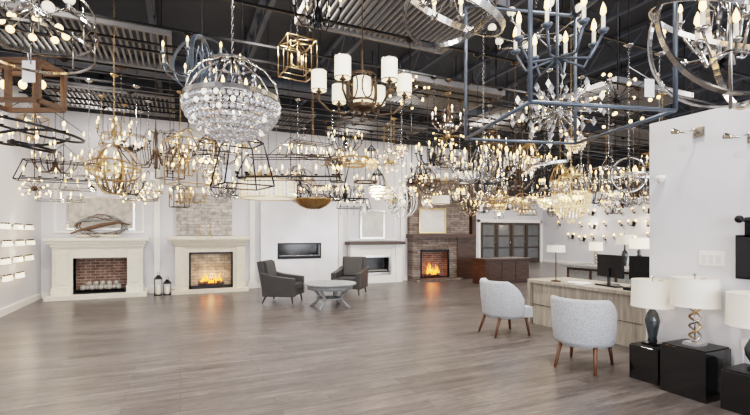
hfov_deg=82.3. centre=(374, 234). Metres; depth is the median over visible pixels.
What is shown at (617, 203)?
globe chandelier
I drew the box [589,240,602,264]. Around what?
table lamp
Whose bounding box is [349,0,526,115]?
joist
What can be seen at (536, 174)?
lantern chandelier
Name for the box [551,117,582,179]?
chandelier
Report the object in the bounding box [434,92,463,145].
sputnik chandelier
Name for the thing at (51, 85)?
panel
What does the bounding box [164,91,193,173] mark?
orb chandelier
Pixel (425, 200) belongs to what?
crystal chandelier
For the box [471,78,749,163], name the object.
joist
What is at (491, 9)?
ring chandelier
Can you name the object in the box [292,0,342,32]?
chandelier
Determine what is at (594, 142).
joist
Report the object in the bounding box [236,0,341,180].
linear chandelier
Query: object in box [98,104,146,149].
linear chandelier
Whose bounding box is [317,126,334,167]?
chandelier
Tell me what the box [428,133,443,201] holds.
lantern chandelier
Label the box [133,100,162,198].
ring chandelier
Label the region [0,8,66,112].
lantern
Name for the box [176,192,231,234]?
stone panel
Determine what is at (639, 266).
computer monitor
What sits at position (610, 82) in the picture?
crystal chandelier
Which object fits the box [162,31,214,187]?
lantern chandelier
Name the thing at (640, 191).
chandelier
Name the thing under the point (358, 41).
joist
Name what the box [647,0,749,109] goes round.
orb chandelier
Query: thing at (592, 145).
joist
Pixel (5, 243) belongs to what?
wall light
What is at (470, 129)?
linear chandelier
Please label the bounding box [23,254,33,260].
wall light
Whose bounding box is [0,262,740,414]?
floor
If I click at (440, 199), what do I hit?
drum pendant light
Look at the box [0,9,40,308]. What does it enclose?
wall
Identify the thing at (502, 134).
ring chandelier
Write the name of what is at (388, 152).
chandelier
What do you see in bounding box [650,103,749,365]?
wall
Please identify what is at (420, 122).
orb chandelier
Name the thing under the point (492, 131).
chandelier
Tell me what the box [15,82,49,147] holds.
lantern chandelier
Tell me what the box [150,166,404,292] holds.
trim
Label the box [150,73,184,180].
lantern chandelier
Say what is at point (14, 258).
wall light
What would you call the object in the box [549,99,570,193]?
crystal chandelier
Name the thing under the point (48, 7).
globe chandelier
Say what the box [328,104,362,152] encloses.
chandelier
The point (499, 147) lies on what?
ring chandelier
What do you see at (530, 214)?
linear chandelier
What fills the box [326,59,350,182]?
lantern chandelier
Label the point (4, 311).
baseboard
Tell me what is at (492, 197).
orb chandelier
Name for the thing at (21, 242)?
wall light
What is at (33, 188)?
sputnik chandelier
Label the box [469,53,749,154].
joist
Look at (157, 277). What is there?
candle lantern
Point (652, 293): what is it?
table lamp
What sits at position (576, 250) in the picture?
wall
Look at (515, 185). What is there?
chandelier
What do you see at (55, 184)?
trim
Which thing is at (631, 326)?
desk
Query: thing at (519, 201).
orb chandelier
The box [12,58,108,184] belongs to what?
linear chandelier
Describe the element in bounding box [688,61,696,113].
ring chandelier
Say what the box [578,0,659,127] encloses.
sputnik chandelier
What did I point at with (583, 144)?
crystal chandelier
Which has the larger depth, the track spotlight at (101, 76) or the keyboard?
the track spotlight at (101, 76)
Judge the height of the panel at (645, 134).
1.350 m
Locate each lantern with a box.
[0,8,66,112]
[154,272,162,295]
[163,276,170,294]
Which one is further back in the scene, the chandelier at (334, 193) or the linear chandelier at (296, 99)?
the chandelier at (334, 193)
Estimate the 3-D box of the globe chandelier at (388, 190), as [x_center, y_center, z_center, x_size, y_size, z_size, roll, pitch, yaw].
[0.243,-1.874,11.201,0.435,1.852,0.490,0,0,-32]
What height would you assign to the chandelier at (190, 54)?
2.425 m
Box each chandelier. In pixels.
[0,0,75,19]
[0,0,85,153]
[0,0,97,74]
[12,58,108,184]
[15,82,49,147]
[19,114,49,197]
[30,89,77,173]
[35,102,84,202]
[58,79,112,195]
[80,94,120,171]
[84,1,141,194]
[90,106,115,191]
[94,66,145,195]
[95,73,134,143]
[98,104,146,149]
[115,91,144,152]
[118,0,191,169]
[120,85,155,205]
[122,110,157,201]
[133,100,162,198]
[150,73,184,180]
[160,0,241,95]
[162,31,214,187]
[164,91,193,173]
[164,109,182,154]
[169,114,189,207]
[169,121,208,205]
[180,0,280,143]
[191,61,223,175]
[193,80,238,164]
[198,103,240,155]
[201,118,222,186]
[206,96,238,200]
[208,110,239,195]
[210,0,274,190]
[231,92,258,157]
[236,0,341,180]
[239,27,296,200]
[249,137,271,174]
[272,125,290,177]
[276,98,318,165]
[285,76,337,169]
[286,117,305,184]
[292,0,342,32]
[292,106,310,202]
[293,127,314,190]
[310,120,341,197]
[311,0,411,121]
[314,110,348,201]
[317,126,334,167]
[322,131,342,197]
[323,117,353,165]
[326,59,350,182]
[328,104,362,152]
[328,107,362,201]
[336,124,371,214]
[339,83,368,167]
[353,114,377,183]
[353,133,363,202]
[364,131,378,170]
[368,117,386,200]
[372,123,404,165]
[375,127,392,198]
[377,89,404,172]
[377,136,392,197]
[384,118,403,203]
[389,38,429,108]
[393,112,409,158]
[395,138,417,206]
[399,108,422,190]
[403,0,505,48]
[406,130,417,197]
[409,121,432,190]
[410,136,430,177]
[414,94,439,193]
[415,76,451,165]
[421,141,433,209]
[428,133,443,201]
[430,118,460,165]
[431,78,463,131]
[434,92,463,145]
[436,129,456,183]
[436,131,469,170]
[440,143,458,203]
[448,100,472,202]
[450,10,518,183]
[450,137,467,200]
[451,141,469,172]
[456,116,482,211]
[457,53,498,184]
[457,128,484,214]
[462,145,478,215]
[464,0,677,144]
[469,158,492,214]
[472,104,507,197]
[472,134,493,171]
[474,123,493,167]
[476,99,506,154]
[476,127,491,212]
[479,46,498,147]
[479,130,506,204]
[485,88,516,182]
[485,124,508,209]
[487,131,554,164]
[488,0,583,52]
[491,134,511,209]
[492,185,506,212]
[493,137,518,177]
[494,210,503,218]
[496,61,534,174]
[499,126,532,190]
[507,63,546,133]
[507,133,521,208]
[510,0,605,147]
[512,123,532,213]
[517,206,536,217]
[520,93,539,173]
[525,68,572,166]
[526,136,539,207]
[530,131,556,172]
[535,113,549,190]
[536,126,551,209]
[537,106,555,191]
[547,145,557,216]
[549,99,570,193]
[551,0,591,223]
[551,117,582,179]
[557,130,574,209]
[562,75,601,190]
[564,101,586,153]
[570,109,609,203]
[575,120,603,195]
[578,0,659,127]
[583,132,594,182]
[588,81,626,191]
[593,121,613,206]
[597,135,615,210]
[602,109,627,195]
[602,116,619,208]
[603,124,620,203]
[605,151,620,214]
[609,42,648,191]
[612,137,635,207]
[619,88,649,198]
[620,127,646,206]
[625,113,649,196]
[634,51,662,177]
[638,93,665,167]
[644,123,649,203]
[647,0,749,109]
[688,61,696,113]
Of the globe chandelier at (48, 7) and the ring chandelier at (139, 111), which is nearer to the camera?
the globe chandelier at (48, 7)
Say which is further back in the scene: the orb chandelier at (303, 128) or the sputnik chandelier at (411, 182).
the orb chandelier at (303, 128)
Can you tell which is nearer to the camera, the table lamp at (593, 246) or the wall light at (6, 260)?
the wall light at (6, 260)
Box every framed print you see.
[360,210,384,238]
[419,208,445,232]
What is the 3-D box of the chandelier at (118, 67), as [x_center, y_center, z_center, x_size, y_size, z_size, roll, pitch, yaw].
[-4.239,-1.729,7.182,0.745,2.161,0.756,0,0,27]
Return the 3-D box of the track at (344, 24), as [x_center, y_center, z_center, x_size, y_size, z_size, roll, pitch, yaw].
[4.645,-3.500,8.037,20.900,1.400,0.036,0,0,-24]
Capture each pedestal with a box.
[629,340,659,385]
[660,338,730,403]
[720,363,749,414]
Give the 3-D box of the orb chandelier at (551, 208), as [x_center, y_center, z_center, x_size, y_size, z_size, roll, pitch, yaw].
[8.232,-2.522,19.933,0.479,3.357,0.479,0,0,-3]
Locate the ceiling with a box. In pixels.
[4,0,749,157]
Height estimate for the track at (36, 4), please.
1.400 m
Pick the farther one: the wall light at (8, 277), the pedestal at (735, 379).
the wall light at (8, 277)
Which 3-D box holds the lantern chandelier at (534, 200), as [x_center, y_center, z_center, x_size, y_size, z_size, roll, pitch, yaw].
[4.472,-1.787,12.117,0.351,2.035,0.390,0,0,22]
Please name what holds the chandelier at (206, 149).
hanging from the track at (1, 50)
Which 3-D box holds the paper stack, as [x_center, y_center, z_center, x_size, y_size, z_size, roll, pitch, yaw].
[3.156,0.741,6.647,0.294,0.019,0.349,0,0,-42]
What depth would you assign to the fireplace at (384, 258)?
13.49 m
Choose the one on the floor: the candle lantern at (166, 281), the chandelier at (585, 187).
the candle lantern at (166, 281)
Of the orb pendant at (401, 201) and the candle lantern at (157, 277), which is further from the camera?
the candle lantern at (157, 277)
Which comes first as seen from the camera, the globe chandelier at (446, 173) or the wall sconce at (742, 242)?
the wall sconce at (742, 242)
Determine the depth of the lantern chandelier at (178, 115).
10.01 m
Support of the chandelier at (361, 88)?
hanging from the ceiling
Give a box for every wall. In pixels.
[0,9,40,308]
[41,64,467,292]
[469,154,542,261]
[543,144,649,263]
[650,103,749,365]
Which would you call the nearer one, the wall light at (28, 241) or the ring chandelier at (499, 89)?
the ring chandelier at (499, 89)
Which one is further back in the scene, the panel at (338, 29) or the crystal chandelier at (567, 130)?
the crystal chandelier at (567, 130)
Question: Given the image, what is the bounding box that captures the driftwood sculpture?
[70,214,130,237]
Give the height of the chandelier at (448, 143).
1.882 m
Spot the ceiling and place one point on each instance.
(178, 14)
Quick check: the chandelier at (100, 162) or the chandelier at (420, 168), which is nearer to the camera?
the chandelier at (100, 162)
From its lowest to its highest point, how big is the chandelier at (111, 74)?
1.193 m
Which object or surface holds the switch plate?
attached to the wall at (706, 185)
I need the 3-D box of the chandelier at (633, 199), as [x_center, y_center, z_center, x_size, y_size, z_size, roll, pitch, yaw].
[6.739,-1.767,11.174,0.605,2.073,0.597,0,0,-25]
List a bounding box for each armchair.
[257,259,303,303]
[331,256,367,295]
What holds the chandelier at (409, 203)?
hanging from the track at (45, 99)
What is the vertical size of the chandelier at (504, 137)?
1.173 m
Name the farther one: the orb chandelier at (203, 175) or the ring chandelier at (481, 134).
the ring chandelier at (481, 134)
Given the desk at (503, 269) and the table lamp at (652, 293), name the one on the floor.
the desk at (503, 269)
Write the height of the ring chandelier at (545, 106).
2.819 m
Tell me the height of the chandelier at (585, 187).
2.036 m
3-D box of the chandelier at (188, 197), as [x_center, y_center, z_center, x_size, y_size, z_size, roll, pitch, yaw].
[-4.011,-1.719,9.262,0.798,2.174,0.810,0,0,21]
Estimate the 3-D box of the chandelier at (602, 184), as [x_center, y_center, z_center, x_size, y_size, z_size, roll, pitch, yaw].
[5.239,-1.895,10.502,0.643,1.834,0.565,0,0,23]
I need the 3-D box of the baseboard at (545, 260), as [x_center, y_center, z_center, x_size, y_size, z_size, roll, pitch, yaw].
[13.963,1.430,13.966,0.030,0.140,21.900,0,0,-24]
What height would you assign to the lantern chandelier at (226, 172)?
3.658 m
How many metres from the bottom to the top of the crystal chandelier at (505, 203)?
2.158 m
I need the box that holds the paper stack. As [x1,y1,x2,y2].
[566,281,591,284]
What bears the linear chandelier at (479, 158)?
hanging from the track at (30, 86)
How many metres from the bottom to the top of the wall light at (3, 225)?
0.120 m
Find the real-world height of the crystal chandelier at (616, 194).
2.025 m
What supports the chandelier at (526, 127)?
hanging from the track at (344, 24)
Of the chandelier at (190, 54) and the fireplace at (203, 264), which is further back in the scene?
the fireplace at (203, 264)
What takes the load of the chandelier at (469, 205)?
hanging from the track at (1, 50)
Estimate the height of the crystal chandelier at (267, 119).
3.347 m
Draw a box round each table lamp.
[546,243,564,281]
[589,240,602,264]
[615,233,633,265]
[629,236,648,255]
[630,276,675,346]
[669,273,721,346]
[724,290,749,370]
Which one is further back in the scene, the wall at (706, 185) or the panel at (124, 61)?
the panel at (124, 61)
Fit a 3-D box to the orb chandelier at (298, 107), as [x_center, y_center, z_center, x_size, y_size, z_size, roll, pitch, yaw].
[-1.651,-1.743,9.354,0.510,2.115,0.505,0,0,29]
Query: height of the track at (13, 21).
1.400 m
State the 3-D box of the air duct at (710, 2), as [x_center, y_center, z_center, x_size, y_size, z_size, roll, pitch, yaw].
[5.630,-3.340,6.288,21.350,0.390,0.390,0,0,-24]
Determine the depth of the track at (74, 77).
9.49 m
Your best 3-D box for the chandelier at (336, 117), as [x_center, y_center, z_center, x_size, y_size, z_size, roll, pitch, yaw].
[-0.858,-2.216,10.207,0.716,1.188,0.716,0,0,9]
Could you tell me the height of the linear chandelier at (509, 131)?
1.350 m
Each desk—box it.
[470,257,530,283]
[528,277,648,346]
[561,263,630,283]
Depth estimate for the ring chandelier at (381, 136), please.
12.18 m
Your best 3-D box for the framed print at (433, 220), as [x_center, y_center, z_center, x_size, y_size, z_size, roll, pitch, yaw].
[1.927,-0.480,14.331,1.050,0.840,0.030,0,0,-24]
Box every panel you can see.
[0,0,172,72]
[42,69,174,117]
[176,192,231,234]
[209,61,315,129]
[295,0,509,53]
[326,80,426,140]
[371,14,504,113]
[462,68,573,133]
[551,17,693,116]
[577,104,671,145]
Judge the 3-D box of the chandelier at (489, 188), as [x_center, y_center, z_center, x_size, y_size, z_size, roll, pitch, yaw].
[2.458,-1.802,9.251,0.774,1.996,0.786,0,0,32]
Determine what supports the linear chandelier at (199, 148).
hanging from the track at (46, 81)
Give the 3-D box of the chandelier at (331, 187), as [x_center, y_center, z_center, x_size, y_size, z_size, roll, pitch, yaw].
[-0.972,-1.782,9.661,0.693,2.072,0.792,0,0,13]
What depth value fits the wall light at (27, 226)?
9.01 m
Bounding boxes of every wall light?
[0,222,10,228]
[0,240,12,246]
[0,257,10,264]
[0,274,13,281]
[11,223,23,229]
[11,255,22,261]
[13,239,24,245]
[13,271,25,278]
[23,224,33,229]
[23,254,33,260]
[25,239,35,244]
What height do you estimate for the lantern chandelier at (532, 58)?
3.427 m
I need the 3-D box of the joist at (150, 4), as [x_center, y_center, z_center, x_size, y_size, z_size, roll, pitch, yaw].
[-3.312,-3.890,6.212,0.080,0.580,22.069,0,0,-24]
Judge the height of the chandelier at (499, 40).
1.959 m
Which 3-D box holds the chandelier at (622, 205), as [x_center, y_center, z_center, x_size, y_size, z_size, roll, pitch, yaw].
[7.152,-1.781,12.366,0.686,2.038,0.677,0,0,18]
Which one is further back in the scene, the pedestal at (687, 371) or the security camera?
the security camera
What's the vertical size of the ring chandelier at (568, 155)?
1.658 m
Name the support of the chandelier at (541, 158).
hanging from the track at (58, 66)
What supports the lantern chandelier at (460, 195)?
hanging from the track at (1, 27)
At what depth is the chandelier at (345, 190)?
8.80 m
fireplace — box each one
[43,238,149,301]
[169,236,250,294]
[260,201,337,287]
[345,241,405,283]
[406,178,475,281]
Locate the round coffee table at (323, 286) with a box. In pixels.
[304,280,355,309]
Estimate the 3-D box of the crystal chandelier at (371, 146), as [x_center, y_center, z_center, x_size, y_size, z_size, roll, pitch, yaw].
[-0.096,-2.276,11.596,0.404,1.070,0.404,0,0,29]
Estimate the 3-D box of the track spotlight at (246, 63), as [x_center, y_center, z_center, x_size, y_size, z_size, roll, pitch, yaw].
[-2.604,-3.800,8.646,0.110,0.800,0.107,0,0,-24]
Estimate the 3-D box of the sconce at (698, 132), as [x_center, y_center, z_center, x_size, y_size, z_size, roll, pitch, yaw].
[3.105,-1.020,4.262,0.290,0.100,0.107,0,0,3]
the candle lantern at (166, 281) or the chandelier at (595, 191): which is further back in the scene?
the candle lantern at (166, 281)
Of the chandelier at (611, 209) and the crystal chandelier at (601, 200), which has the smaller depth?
the crystal chandelier at (601, 200)
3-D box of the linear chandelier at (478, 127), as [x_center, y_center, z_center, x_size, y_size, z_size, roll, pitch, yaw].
[3.696,-2.506,15.212,0.903,3.428,0.339,0,0,-20]
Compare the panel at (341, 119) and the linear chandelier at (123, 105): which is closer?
the linear chandelier at (123, 105)
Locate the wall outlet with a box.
[741,339,747,362]
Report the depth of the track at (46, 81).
9.84 m
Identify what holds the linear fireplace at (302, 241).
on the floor
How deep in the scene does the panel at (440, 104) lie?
8.89 m
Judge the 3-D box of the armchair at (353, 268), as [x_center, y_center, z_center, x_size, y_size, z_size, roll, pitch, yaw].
[-0.625,1.034,11.018,0.773,0.934,0.878,0,0,14]
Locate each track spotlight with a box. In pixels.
[99,46,103,82]
[245,26,248,64]
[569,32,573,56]
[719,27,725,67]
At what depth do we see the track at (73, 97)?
10.88 m
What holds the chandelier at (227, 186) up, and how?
hanging from the track at (30, 86)
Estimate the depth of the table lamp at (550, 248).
6.84 m
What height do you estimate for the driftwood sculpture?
0.576 m
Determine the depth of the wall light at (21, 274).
8.52 m
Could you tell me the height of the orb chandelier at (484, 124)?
1.128 m
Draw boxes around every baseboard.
[0,293,41,316]
[42,276,406,298]
[544,259,590,263]
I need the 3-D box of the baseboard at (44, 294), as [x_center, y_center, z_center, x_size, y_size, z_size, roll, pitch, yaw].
[-2.280,1.430,12.675,12.280,0.140,0.030,0,0,-24]
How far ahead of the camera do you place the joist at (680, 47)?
10.16 m
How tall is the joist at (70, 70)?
0.580 m
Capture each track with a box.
[0,2,649,141]
[0,26,649,129]
[0,75,648,153]
[5,20,649,125]
[12,0,649,150]
[13,55,648,157]
[14,2,672,118]
[19,70,649,161]
[45,99,648,163]
[47,0,661,145]
[222,0,724,105]
[491,0,749,77]
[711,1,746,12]
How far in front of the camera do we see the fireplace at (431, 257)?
14.46 m
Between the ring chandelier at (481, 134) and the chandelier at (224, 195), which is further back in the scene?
the ring chandelier at (481, 134)
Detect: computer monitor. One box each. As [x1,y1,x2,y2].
[597,254,623,284]
[629,256,649,278]
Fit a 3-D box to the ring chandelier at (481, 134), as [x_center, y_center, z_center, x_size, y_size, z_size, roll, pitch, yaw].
[3.006,-2.253,11.960,0.659,1.095,0.614,0,0,29]
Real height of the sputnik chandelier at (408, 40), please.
0.967 m
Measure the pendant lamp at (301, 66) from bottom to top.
1.972 m
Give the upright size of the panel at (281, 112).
1.350 m
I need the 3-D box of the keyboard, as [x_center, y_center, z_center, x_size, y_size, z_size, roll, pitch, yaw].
[3.415,0.737,6.271,0.140,0.027,0.400,0,0,-14]
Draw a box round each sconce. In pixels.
[627,219,636,226]
[671,126,704,137]
[722,132,749,143]
[734,215,749,279]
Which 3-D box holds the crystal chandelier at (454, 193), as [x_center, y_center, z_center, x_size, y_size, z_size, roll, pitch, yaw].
[2.408,-1.868,12.183,0.539,1.897,0.552,0,0,33]
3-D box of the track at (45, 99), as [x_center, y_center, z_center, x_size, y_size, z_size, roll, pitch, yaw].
[2.332,-3.500,13.136,20.900,1.400,0.036,0,0,-24]
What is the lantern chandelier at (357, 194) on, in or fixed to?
hanging from the track at (45, 99)
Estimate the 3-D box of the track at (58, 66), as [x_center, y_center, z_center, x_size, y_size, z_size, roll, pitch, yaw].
[3.282,-3.500,11.042,20.900,1.400,0.036,0,0,-24]
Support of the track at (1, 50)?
hanging from the ceiling
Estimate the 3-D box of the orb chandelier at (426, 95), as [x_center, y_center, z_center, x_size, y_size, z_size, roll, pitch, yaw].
[1.047,-1.811,8.601,0.518,1.978,0.512,0,0,-37]
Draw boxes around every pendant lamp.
[278,0,317,81]
[294,30,332,209]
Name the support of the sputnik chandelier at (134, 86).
hanging from the track at (74, 77)
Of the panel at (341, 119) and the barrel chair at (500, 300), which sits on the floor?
the barrel chair at (500, 300)
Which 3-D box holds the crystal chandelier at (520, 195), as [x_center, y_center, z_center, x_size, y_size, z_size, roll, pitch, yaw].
[3.844,-1.766,11.846,0.432,2.067,0.434,0,0,45]
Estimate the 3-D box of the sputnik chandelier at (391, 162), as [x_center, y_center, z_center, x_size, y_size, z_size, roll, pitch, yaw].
[0.312,-2.005,8.270,0.550,1.590,0.572,0,0,-41]
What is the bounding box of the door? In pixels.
[481,222,539,261]
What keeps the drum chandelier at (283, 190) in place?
hanging from the ceiling
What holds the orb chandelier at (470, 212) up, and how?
hanging from the track at (45, 99)
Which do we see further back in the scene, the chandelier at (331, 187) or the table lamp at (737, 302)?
the chandelier at (331, 187)
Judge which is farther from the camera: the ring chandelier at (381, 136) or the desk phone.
the ring chandelier at (381, 136)
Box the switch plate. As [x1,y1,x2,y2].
[699,251,724,266]
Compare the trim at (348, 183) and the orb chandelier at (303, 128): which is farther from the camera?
the trim at (348, 183)
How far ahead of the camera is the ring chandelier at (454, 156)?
10.26 m
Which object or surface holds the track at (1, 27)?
hanging from the ceiling
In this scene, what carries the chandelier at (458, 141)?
hanging from the track at (73, 97)
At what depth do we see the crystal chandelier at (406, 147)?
9.77 m
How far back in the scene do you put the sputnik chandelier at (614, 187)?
9.56 m
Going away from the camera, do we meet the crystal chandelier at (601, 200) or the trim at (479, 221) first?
the crystal chandelier at (601, 200)
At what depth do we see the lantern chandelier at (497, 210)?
19.63 m
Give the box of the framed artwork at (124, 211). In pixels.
[66,195,134,229]
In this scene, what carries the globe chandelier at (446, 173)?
hanging from the track at (74, 77)
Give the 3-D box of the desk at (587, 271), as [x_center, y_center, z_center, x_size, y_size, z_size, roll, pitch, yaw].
[5.793,1.110,9.985,1.600,0.780,2.200,0,0,-24]
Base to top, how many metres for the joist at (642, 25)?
0.580 m
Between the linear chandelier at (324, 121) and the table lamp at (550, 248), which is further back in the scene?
the linear chandelier at (324, 121)
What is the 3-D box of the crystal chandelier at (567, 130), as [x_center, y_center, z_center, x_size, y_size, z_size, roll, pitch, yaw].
[5.088,-1.725,11.422,0.476,2.149,0.474,0,0,22]
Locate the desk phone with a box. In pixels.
[623,285,630,290]
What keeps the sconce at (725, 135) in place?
attached to the wall at (706, 185)
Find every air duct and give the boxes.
[0,36,649,143]
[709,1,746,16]
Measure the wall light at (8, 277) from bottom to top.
0.120 m
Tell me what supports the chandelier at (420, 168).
hanging from the track at (73, 97)
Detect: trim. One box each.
[54,165,143,232]
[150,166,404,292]
[348,183,395,239]
[469,184,475,257]
[477,219,541,261]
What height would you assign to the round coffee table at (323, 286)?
0.529 m
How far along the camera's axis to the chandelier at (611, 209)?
17.42 m
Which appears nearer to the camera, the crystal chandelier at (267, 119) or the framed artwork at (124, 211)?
the crystal chandelier at (267, 119)
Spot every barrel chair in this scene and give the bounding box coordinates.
[478,278,532,337]
[550,295,616,375]
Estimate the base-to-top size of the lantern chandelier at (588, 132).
1.541 m
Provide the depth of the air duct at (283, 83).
9.25 m
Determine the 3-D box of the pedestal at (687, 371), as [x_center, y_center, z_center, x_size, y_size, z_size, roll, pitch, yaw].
[3.031,1.269,4.065,0.400,0.462,0.400,0,0,-24]
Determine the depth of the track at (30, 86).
10.38 m
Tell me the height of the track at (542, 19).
1.400 m
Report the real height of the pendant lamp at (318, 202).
3.707 m
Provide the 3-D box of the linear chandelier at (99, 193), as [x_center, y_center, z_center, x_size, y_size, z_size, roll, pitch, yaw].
[-5.159,-1.746,7.726,0.851,2.109,0.339,0,0,-23]
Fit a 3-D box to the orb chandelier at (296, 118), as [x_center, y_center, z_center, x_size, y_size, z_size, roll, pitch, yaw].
[-1.880,-1.989,10.238,0.480,1.648,0.480,0,0,9]
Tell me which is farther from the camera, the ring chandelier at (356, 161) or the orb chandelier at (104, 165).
the ring chandelier at (356, 161)
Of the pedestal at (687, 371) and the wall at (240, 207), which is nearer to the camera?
the pedestal at (687, 371)
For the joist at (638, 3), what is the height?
0.580 m
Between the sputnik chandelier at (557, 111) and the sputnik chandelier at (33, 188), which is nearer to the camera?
the sputnik chandelier at (557, 111)
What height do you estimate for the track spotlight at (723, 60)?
0.800 m
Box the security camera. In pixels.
[656,175,665,182]
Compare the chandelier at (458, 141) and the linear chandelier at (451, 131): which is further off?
the chandelier at (458, 141)
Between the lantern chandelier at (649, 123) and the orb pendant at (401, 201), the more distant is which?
the lantern chandelier at (649, 123)
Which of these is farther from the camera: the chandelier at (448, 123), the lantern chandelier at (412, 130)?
the lantern chandelier at (412, 130)
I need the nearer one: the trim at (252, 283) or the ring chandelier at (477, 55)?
the ring chandelier at (477, 55)
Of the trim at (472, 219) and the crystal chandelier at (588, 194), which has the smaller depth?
the crystal chandelier at (588, 194)
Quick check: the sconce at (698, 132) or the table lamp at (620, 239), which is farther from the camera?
the table lamp at (620, 239)
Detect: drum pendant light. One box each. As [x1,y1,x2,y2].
[432,112,449,204]
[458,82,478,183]
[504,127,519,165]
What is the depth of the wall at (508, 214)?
23.21 m
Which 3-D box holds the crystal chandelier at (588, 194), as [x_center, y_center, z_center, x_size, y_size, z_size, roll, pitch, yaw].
[2.756,-2.190,6.027,0.522,4.074,0.522,0,0,19]
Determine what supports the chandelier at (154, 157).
hanging from the ceiling
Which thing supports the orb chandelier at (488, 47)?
hanging from the ceiling
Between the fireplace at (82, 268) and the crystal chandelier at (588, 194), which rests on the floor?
the fireplace at (82, 268)
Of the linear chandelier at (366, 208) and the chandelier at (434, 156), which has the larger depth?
the linear chandelier at (366, 208)
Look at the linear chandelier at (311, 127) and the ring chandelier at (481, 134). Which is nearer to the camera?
the linear chandelier at (311, 127)
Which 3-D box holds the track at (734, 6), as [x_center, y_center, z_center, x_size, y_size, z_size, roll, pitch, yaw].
[5.636,-3.500,5.851,20.900,1.400,0.036,0,0,-24]
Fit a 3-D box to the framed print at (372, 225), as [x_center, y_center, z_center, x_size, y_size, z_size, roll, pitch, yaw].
[-0.076,-0.340,13.664,0.850,0.920,0.030,0,0,-24]
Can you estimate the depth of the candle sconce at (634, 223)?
19.21 m
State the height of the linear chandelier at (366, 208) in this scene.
2.310 m
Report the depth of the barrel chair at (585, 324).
4.65 m
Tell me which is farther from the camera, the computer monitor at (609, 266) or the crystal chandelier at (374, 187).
the crystal chandelier at (374, 187)
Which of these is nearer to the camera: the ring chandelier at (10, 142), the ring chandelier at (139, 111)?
the ring chandelier at (10, 142)
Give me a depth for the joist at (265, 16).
7.98 m
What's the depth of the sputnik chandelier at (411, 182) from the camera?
9.48 m
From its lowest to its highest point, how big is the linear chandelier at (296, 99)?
1.360 m
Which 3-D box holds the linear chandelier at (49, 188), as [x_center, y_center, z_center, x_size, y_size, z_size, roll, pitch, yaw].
[-6.639,-1.756,9.067,0.844,2.113,0.273,0,0,-33]
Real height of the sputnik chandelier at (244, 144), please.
1.287 m
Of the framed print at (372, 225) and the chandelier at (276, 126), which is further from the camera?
the framed print at (372, 225)
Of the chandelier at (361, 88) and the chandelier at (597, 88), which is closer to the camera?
the chandelier at (361, 88)
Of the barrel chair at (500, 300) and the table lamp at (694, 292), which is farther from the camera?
the barrel chair at (500, 300)
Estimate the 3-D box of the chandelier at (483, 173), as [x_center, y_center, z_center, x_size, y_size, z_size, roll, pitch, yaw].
[1.395,-2.430,5.519,0.859,3.540,0.900,0,0,-26]
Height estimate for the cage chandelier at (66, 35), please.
2.482 m
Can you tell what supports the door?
in the wall at (508, 214)
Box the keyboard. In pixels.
[594,283,623,287]
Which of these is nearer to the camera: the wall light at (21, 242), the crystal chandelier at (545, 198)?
the wall light at (21, 242)
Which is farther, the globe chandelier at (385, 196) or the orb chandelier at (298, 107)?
the globe chandelier at (385, 196)
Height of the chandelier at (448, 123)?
0.940 m
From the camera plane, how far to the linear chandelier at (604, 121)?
15.81 m
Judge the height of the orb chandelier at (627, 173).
2.172 m
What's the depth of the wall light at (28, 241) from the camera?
9.10 m
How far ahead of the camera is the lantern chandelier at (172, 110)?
9.59 m
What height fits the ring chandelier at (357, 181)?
1.588 m
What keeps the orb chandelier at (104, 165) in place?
hanging from the ceiling
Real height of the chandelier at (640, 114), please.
1.941 m
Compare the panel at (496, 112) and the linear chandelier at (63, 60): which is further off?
the panel at (496, 112)
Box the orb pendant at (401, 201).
[386,70,417,217]
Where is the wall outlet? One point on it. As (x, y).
(743, 342)
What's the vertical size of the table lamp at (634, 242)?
0.704 m
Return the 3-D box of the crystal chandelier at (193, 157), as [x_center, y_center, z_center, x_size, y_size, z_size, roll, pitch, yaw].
[-2.693,-1.873,6.904,0.489,1.868,0.489,0,0,-16]
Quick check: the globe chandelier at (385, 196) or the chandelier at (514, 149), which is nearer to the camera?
the chandelier at (514, 149)
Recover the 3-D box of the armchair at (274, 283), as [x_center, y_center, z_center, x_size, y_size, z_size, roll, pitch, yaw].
[-2.126,1.034,9.663,0.878,0.934,0.773,0,0,8]
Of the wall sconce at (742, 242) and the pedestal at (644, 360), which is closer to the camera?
the wall sconce at (742, 242)
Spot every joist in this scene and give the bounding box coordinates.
[28,2,81,82]
[145,0,162,92]
[235,0,275,99]
[294,0,395,109]
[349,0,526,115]
[399,0,651,122]
[444,1,727,130]
[469,20,747,136]
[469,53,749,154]
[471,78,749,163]
[497,96,743,166]
[538,142,649,159]
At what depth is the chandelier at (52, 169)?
8.26 m

